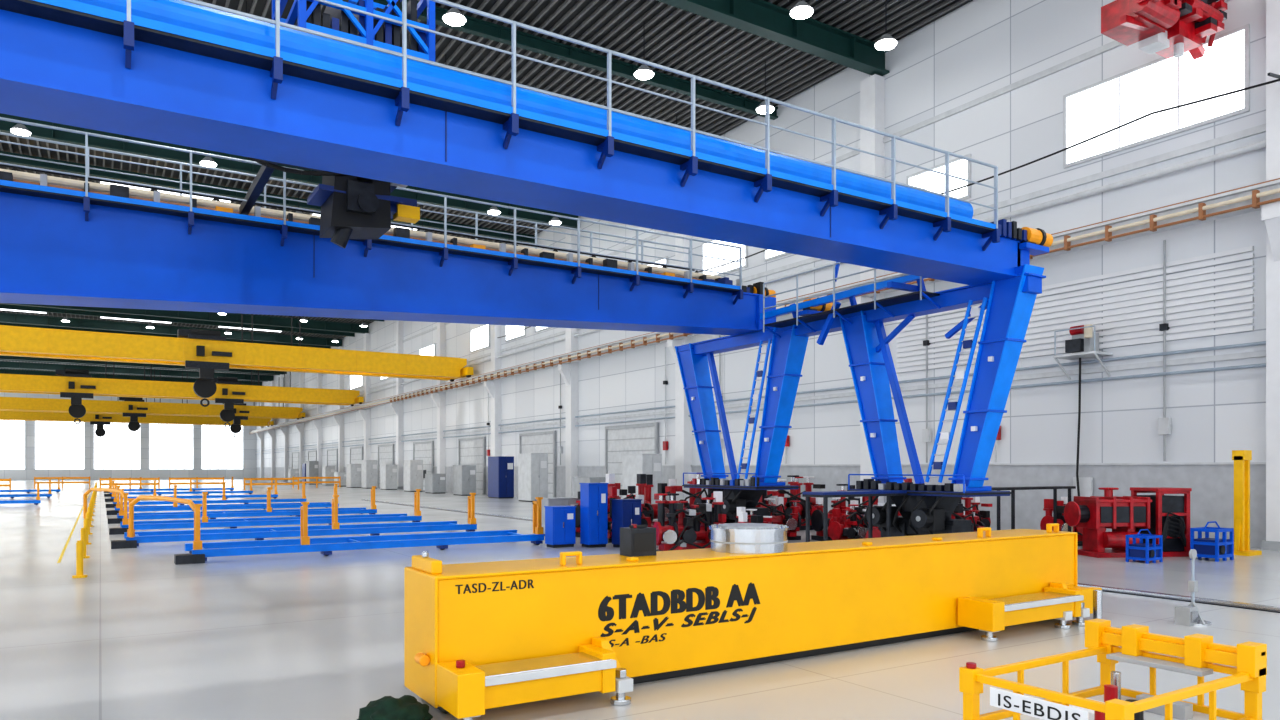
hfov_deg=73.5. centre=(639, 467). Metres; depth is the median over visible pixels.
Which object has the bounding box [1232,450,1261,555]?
stanchion
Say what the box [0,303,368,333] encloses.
roof beam
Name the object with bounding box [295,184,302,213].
lamp
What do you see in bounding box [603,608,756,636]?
lettering
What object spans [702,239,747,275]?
window
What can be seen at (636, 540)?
control box
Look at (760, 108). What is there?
lamp
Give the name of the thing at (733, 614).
lettering
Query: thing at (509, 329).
window
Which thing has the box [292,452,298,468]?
door
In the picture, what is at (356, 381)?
window
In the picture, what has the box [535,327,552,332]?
window
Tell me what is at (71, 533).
floor marking
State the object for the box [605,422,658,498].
door
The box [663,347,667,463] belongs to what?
conduit
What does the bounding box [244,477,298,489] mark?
barrier
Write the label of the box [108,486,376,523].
stand
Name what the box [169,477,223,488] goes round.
barrier
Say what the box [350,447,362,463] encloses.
door
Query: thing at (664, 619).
lettering
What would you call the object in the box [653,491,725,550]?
pump
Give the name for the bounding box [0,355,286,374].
roof beam
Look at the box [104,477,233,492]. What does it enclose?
stand
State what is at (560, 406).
conduit
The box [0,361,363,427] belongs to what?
crane
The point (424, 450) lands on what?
door
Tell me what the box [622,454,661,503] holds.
tall cabinet
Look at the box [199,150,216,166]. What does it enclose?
lamp
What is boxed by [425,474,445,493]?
tall cabinet
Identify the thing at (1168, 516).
machine
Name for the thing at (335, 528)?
rack
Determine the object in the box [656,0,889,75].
roof beam
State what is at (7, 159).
roof beam
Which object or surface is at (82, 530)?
bollard
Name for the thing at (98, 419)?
crane
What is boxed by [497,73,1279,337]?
power cable
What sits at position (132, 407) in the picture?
crane
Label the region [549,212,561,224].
lamp
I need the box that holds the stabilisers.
[414,582,1101,719]
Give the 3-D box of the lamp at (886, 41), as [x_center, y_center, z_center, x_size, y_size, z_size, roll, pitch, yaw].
[8.695,-15.947,30.293,0.800,2.055,0.800,0,0,-32]
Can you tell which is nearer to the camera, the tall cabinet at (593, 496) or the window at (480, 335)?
the tall cabinet at (593, 496)
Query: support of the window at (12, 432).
in the wall at (249, 440)
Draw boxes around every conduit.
[487,393,489,456]
[558,374,561,464]
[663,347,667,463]
[719,335,722,447]
[785,436,788,463]
[922,291,930,462]
[995,426,1000,461]
[1158,240,1170,460]
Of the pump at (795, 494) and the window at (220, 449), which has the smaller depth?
the pump at (795, 494)
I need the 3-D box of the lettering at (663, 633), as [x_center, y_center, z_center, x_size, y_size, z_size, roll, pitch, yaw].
[-0.030,1.732,8.605,0.700,0.077,0.004,0,0,-32]
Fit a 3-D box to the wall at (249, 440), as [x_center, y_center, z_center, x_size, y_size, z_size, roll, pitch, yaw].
[-102.596,-7.450,160.104,57.000,19.300,0.300,0,0,-32]
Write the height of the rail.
0.060 m
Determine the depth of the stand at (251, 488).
69.25 m
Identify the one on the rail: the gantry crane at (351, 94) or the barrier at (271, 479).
the gantry crane at (351, 94)
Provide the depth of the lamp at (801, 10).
28.01 m
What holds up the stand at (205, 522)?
on the floor
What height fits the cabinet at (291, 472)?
2.055 m
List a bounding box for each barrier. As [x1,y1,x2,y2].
[0,478,10,489]
[34,477,89,487]
[100,477,159,488]
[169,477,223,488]
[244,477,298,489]
[292,476,340,487]
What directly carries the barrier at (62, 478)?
on the floor
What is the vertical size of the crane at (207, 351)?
9.304 m
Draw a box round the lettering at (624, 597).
[603,583,759,620]
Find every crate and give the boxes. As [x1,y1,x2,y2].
[1126,529,1162,563]
[1190,521,1233,561]
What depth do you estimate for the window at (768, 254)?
40.60 m
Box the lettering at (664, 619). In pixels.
[602,607,755,634]
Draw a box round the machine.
[1064,487,1191,557]
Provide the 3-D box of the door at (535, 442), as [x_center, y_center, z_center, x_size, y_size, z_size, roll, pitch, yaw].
[-7.495,-0.200,62.345,0.160,4.800,5.900,0,0,-32]
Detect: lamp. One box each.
[10,117,31,135]
[61,309,69,321]
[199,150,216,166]
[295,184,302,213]
[442,0,466,25]
[487,206,500,214]
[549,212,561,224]
[634,22,653,79]
[756,101,764,113]
[765,61,765,95]
[789,0,813,18]
[874,0,897,50]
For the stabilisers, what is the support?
on the floor
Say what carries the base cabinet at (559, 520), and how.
on the floor
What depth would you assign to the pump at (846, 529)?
23.71 m
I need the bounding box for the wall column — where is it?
[257,0,1279,550]
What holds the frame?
on the floor
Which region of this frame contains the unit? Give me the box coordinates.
[1053,324,1112,498]
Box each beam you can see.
[0,113,577,228]
[0,151,534,243]
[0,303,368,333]
[0,304,354,336]
[0,312,342,346]
[0,322,330,348]
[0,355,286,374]
[0,359,279,374]
[0,361,273,380]
[0,369,261,385]
[4,368,267,381]
[349,318,383,321]
[373,0,777,119]
[404,523,1077,713]
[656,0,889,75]
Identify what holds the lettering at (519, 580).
attached to the beam at (817, 597)
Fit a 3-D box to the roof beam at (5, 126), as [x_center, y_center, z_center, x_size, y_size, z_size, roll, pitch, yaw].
[-28.233,-16.470,42.018,56.960,1.000,0.550,0,0,-32]
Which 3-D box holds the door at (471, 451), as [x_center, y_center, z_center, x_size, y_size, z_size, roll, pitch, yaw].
[-14.422,-0.200,73.346,0.160,4.800,5.900,0,0,-32]
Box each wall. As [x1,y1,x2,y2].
[0,392,255,479]
[256,0,1265,466]
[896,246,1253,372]
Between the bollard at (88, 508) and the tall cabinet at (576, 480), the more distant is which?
the tall cabinet at (576, 480)
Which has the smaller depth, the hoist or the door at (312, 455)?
the hoist
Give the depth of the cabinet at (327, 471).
109.32 m
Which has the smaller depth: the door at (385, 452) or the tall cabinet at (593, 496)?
the tall cabinet at (593, 496)
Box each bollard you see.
[72,540,86,577]
[80,528,89,557]
[83,519,90,544]
[86,512,91,534]
[87,507,92,526]
[89,503,93,520]
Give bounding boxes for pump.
[575,474,653,536]
[608,487,650,542]
[644,472,712,526]
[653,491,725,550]
[736,507,771,523]
[756,496,800,539]
[761,475,824,529]
[811,484,877,540]
[828,500,876,539]
[865,503,899,537]
[891,478,924,503]
[951,503,985,531]
[953,497,991,526]
[1040,497,1105,545]
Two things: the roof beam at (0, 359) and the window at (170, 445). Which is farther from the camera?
the window at (170, 445)
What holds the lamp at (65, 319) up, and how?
hanging from the ceiling
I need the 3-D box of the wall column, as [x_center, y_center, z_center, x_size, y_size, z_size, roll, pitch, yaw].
[-25.086,-6.850,89.379,1.200,18.100,185.000,0,0,-32]
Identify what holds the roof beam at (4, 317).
attached to the ceiling
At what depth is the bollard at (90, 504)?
35.85 m
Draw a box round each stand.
[0,477,60,492]
[0,479,51,498]
[0,482,40,504]
[83,488,421,534]
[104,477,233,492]
[104,478,252,496]
[105,480,277,501]
[106,482,305,507]
[107,484,338,514]
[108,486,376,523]
[1174,549,1211,625]
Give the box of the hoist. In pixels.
[1101,0,1226,59]
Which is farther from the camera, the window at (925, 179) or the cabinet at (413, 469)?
the cabinet at (413, 469)
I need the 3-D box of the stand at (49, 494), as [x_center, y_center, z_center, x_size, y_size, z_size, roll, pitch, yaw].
[-46.168,1.520,60.788,7.350,1.360,0.580,0,0,-32]
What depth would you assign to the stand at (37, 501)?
50.47 m
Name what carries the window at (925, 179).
in the wall at (980, 48)
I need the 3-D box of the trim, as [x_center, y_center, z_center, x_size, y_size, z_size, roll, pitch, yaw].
[-24.190,-5.600,88.762,0.340,15.600,204.000,0,0,-32]
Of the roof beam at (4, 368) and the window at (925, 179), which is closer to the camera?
the window at (925, 179)
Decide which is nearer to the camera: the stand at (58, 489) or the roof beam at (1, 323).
the stand at (58, 489)
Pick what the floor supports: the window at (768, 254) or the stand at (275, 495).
the stand at (275, 495)
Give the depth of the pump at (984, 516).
26.02 m
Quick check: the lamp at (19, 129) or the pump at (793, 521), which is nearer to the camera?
the pump at (793, 521)
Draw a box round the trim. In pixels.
[255,0,1265,547]
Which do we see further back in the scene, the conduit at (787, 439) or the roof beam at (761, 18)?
the conduit at (787, 439)
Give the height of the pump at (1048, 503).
1.371 m
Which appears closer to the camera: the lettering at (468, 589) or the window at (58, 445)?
the lettering at (468, 589)
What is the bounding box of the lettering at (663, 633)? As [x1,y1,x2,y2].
[609,633,665,646]
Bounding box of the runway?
[250,178,1279,433]
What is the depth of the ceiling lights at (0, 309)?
98.19 m
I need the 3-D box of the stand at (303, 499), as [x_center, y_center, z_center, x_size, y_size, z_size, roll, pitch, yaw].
[-25.187,1.520,50.365,10.550,1.360,0.580,0,0,-32]
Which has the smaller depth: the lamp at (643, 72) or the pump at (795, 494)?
the pump at (795, 494)
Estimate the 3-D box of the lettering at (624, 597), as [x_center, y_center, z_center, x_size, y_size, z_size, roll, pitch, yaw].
[0.482,1.384,8.927,2.000,0.238,0.004,0,0,-32]
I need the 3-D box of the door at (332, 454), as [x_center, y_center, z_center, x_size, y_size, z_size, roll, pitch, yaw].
[-42.132,-0.200,117.348,0.160,4.800,5.900,0,0,-32]
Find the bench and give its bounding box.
[802,486,1075,541]
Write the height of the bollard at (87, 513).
0.740 m
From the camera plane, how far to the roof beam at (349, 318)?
95.54 m
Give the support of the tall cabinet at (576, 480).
on the floor
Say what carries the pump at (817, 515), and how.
on the floor
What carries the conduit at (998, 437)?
attached to the wall at (980, 48)
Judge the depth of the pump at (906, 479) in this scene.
30.25 m
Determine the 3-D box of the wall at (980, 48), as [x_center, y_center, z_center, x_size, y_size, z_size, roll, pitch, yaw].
[-23.919,-7.450,88.933,0.300,19.300,204.000,0,0,-32]
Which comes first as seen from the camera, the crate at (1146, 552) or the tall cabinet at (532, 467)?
the crate at (1146, 552)
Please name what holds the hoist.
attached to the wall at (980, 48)
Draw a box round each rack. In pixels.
[111,493,476,548]
[129,495,543,564]
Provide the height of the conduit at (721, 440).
6.600 m
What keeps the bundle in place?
on the floor
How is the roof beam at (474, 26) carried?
attached to the ceiling
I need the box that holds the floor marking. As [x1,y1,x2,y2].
[57,494,88,562]
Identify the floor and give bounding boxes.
[0,479,1279,719]
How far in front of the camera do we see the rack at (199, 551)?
22.35 m
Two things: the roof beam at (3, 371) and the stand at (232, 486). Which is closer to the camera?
the stand at (232, 486)
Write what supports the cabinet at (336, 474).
on the floor
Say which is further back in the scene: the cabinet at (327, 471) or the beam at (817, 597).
the cabinet at (327, 471)
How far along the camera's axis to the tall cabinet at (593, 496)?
23.80 m
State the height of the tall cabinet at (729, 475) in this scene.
1.952 m
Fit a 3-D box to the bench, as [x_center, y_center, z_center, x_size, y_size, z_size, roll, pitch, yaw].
[7.374,1.340,19.817,9.600,1.720,1.120,0,0,-32]
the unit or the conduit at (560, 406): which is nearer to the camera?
the unit
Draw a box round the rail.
[362,499,1279,612]
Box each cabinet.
[288,469,298,482]
[302,464,305,483]
[306,461,318,484]
[322,466,334,484]
[334,472,345,485]
[346,464,360,487]
[361,460,377,488]
[380,465,397,489]
[403,460,422,491]
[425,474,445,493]
[453,465,475,495]
[488,456,513,498]
[518,453,547,501]
[542,497,579,535]
[544,506,575,547]
[573,477,605,496]
[579,483,608,547]
[611,499,641,547]
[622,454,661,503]
[726,474,773,503]
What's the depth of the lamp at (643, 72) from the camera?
32.50 m
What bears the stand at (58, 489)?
on the floor
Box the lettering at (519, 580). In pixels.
[455,580,532,593]
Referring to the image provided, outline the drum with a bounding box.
[709,523,788,553]
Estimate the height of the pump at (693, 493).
2.048 m
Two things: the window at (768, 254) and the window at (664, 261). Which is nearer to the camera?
the window at (768, 254)
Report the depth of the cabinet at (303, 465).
119.48 m
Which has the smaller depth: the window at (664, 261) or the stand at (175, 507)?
the stand at (175, 507)
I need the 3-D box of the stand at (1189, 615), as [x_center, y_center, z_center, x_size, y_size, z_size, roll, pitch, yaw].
[7.806,1.675,12.124,0.532,1.050,0.440,0,0,-32]
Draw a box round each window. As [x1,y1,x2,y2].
[0,420,24,468]
[35,421,84,468]
[94,423,140,468]
[149,424,192,468]
[201,425,242,468]
[350,375,362,389]
[419,343,435,355]
[470,324,489,352]
[505,325,525,341]
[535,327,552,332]
[644,256,667,267]
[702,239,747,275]
[764,249,790,261]
[906,154,970,199]
[1063,24,1249,168]
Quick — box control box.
[620,524,655,556]
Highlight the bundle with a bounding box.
[357,695,432,719]
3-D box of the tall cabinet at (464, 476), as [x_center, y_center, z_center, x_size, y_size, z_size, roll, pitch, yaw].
[-14.152,0.990,69.134,1.240,2.421,2.070,0,0,-32]
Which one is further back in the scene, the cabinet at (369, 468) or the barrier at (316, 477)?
the barrier at (316, 477)
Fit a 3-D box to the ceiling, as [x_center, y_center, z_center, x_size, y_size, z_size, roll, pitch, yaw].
[-48.162,-17.140,73.666,57.000,0.320,204.000,0,0,-32]
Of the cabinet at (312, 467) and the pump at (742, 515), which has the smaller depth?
the pump at (742, 515)
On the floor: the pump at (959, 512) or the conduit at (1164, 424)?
the pump at (959, 512)
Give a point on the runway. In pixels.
(1250, 198)
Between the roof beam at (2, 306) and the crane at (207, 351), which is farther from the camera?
the roof beam at (2, 306)
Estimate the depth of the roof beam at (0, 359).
139.67 m
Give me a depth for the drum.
9.55 m
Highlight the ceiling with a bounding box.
[0,0,972,381]
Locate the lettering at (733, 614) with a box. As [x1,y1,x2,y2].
[601,608,753,636]
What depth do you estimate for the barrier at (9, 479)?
78.49 m
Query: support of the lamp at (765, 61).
hanging from the ceiling
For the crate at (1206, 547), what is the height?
0.918 m
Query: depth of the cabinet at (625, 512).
23.65 m
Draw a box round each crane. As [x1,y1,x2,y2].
[0,0,1052,536]
[0,314,472,406]
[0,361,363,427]
[0,371,304,437]
[0,398,273,440]
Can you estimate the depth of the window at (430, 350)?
82.88 m
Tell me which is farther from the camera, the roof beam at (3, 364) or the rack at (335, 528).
the roof beam at (3, 364)
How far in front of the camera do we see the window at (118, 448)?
162.20 m
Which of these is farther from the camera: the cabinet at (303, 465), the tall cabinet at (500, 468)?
the cabinet at (303, 465)
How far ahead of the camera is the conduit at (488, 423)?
70.15 m
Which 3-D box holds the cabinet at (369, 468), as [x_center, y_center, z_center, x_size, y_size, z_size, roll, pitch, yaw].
[-29.343,0.671,92.951,1.240,3.058,2.070,0,0,-32]
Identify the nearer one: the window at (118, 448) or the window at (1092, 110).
the window at (1092, 110)
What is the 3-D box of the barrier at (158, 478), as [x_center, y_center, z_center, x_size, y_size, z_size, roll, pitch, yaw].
[-50.538,1.575,84.945,5.120,1.250,0.120,0,0,-32]
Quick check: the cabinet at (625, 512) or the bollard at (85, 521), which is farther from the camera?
the bollard at (85, 521)
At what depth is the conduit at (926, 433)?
32.91 m
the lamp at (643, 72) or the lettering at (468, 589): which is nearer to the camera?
the lettering at (468, 589)
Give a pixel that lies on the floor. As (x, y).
(144, 635)
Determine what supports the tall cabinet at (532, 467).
on the floor
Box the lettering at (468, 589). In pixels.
[456,579,533,593]
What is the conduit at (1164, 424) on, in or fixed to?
attached to the wall at (980, 48)
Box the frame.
[959,618,1266,719]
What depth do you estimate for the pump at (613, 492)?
25.55 m
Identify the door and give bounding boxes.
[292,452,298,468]
[308,450,316,460]
[327,449,337,471]
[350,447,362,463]
[378,444,393,486]
[413,441,433,489]
[458,437,484,494]
[519,431,555,497]
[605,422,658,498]
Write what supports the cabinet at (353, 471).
on the floor
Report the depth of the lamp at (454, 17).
28.45 m
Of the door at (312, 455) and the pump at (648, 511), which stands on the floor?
the pump at (648, 511)
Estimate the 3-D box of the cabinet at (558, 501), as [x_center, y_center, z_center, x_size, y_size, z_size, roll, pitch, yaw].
[-2.483,1.585,27.963,1.440,1.230,0.670,0,0,-32]
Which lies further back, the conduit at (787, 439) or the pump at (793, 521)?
the conduit at (787, 439)
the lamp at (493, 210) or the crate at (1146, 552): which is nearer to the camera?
the crate at (1146, 552)

